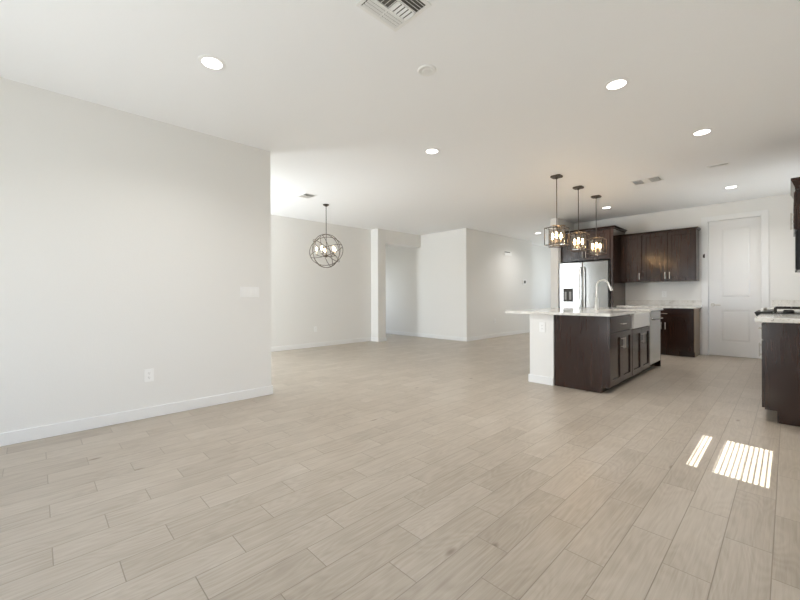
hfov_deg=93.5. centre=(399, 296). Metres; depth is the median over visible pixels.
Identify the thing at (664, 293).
power outlet
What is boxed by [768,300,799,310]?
countertop
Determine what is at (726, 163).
ceiling vent
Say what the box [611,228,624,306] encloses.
end panel
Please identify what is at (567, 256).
upper cabinet
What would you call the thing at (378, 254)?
wall pier
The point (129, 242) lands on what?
wall
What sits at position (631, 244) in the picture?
upper cabinet
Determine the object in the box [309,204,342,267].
orb chandelier
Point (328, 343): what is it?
baseboard
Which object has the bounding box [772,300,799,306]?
backsplash
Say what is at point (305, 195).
ceiling vent
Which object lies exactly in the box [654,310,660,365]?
panel
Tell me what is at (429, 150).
recessed light
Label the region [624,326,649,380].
base cabinet
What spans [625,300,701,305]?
backsplash
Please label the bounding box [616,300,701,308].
countertop
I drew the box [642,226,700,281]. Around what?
upper cabinet
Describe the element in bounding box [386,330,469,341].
baseboard
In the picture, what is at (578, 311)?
countertop
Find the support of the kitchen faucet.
on the countertop at (578, 311)
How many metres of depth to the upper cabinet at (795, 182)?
3.88 m
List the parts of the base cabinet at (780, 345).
drawer, door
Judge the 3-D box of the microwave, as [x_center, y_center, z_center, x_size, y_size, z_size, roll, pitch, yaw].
[4.479,-0.479,4.009,0.749,0.410,0.373,0,0,-44]
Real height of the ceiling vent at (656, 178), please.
0.013 m
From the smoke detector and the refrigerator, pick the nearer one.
the smoke detector
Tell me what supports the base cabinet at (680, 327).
on the floor
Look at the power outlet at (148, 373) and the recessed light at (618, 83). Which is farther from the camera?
the power outlet at (148, 373)
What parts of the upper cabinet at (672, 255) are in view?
door, crown moulding, door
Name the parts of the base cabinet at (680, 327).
door, drawer, door, panel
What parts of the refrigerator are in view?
door, handle, handle, door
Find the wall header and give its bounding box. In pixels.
[385,230,420,247]
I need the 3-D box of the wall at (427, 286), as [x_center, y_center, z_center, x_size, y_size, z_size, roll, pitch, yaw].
[0.353,-0.277,10.645,0.120,2.790,3.800,0,0,-44]
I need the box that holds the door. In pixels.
[709,216,761,358]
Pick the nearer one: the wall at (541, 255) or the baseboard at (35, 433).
the baseboard at (35, 433)
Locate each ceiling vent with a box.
[297,193,316,198]
[356,0,430,31]
[630,176,663,184]
[707,162,729,168]
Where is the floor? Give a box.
[0,332,799,599]
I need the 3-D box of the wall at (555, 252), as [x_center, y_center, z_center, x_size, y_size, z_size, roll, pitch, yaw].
[5.292,-0.298,10.044,5.420,2.790,0.155,0,0,-44]
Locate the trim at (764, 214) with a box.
[701,210,768,354]
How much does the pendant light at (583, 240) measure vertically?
0.990 m
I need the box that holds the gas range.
[754,306,799,315]
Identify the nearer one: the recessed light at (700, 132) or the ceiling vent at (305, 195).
the recessed light at (700, 132)
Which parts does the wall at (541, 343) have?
baseboard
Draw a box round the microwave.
[794,230,799,272]
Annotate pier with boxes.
[371,229,385,337]
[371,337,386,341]
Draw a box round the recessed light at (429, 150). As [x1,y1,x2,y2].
[424,148,439,153]
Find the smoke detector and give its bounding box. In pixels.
[418,64,435,75]
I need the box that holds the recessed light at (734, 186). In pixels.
[723,185,738,188]
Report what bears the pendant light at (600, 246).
hanging from the ceiling
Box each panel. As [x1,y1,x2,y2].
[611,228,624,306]
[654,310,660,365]
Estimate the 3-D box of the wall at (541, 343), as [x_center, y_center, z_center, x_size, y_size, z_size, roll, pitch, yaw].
[2.669,0.667,5.640,2.466,0.881,0.327,0,0,-44]
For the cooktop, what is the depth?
3.98 m
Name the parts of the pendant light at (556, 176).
stem, lamp shade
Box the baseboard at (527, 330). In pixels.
[470,329,529,340]
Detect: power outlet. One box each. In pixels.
[144,368,153,381]
[539,322,544,331]
[662,291,666,296]
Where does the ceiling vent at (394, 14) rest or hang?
in the ceiling
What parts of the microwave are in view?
door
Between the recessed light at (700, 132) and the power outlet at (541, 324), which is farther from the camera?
the power outlet at (541, 324)
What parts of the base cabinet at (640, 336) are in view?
door, door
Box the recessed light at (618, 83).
[604,78,629,90]
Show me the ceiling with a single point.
(516, 98)
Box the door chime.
[504,251,511,255]
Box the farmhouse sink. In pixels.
[630,312,649,328]
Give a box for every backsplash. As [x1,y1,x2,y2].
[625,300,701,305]
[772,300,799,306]
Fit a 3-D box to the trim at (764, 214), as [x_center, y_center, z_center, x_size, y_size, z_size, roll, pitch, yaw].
[6.017,-0.192,6.778,0.144,2.569,0.904,0,0,-44]
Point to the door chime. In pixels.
(505, 252)
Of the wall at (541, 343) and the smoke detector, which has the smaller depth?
the smoke detector
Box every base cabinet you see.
[554,314,631,392]
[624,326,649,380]
[661,308,699,356]
[758,322,799,426]
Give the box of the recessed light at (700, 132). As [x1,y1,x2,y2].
[691,128,712,135]
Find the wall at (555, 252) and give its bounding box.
[550,218,573,307]
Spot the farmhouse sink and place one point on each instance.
(640, 319)
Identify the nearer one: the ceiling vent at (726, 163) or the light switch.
the light switch
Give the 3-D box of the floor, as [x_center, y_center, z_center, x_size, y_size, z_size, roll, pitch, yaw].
[1.109,1.165,7.125,16.500,0.100,10.100,0,0,-44]
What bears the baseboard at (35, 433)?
attached to the wall at (129, 242)
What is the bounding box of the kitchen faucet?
[594,279,612,308]
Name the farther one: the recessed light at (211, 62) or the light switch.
the light switch
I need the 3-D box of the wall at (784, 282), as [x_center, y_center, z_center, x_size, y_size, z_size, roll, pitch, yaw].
[5.447,-0.299,7.383,0.120,2.790,3.881,0,0,-44]
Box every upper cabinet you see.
[559,225,627,262]
[620,233,645,282]
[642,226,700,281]
[790,177,799,236]
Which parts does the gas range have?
control panel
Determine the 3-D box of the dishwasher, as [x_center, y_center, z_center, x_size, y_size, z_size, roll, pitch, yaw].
[3.668,0.666,5.871,0.596,0.868,0.644,0,0,-44]
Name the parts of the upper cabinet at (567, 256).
door, crown moulding, door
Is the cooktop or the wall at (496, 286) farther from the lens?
the wall at (496, 286)
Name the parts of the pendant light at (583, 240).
stem, lamp shade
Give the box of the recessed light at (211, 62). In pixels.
[198,55,225,70]
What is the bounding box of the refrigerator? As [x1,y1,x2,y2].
[560,260,610,307]
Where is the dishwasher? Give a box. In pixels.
[636,311,662,370]
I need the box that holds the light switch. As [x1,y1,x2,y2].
[240,287,258,296]
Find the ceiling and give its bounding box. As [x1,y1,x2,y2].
[0,0,799,246]
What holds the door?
in the wall at (784, 282)
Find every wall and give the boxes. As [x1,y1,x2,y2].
[0,77,270,432]
[271,215,370,346]
[385,228,469,337]
[469,229,531,336]
[528,314,554,385]
[532,244,550,308]
[550,218,573,307]
[574,194,799,354]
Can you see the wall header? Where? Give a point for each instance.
(392, 238)
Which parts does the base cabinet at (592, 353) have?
door, drawer, door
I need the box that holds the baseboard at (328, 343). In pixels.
[271,337,370,351]
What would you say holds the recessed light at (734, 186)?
in the ceiling
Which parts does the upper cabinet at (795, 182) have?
handle, door, crown moulding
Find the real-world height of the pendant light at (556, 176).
0.990 m
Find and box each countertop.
[505,307,662,316]
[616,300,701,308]
[755,314,799,322]
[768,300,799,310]
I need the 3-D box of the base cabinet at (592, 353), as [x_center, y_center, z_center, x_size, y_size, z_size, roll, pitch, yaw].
[2.465,0.667,4.745,0.872,0.880,0.666,0,0,-44]
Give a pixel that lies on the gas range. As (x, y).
(764, 310)
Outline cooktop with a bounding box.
[772,311,799,313]
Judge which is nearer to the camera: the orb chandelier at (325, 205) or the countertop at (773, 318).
the countertop at (773, 318)
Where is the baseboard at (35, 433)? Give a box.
[0,385,272,446]
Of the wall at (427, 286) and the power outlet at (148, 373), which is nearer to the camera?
the power outlet at (148, 373)
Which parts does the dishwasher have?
door, control panel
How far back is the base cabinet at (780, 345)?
3.25 m
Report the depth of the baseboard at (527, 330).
10.23 m
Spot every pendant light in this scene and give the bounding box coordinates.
[544,174,568,247]
[567,186,589,251]
[586,195,606,255]
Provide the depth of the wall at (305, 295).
8.38 m

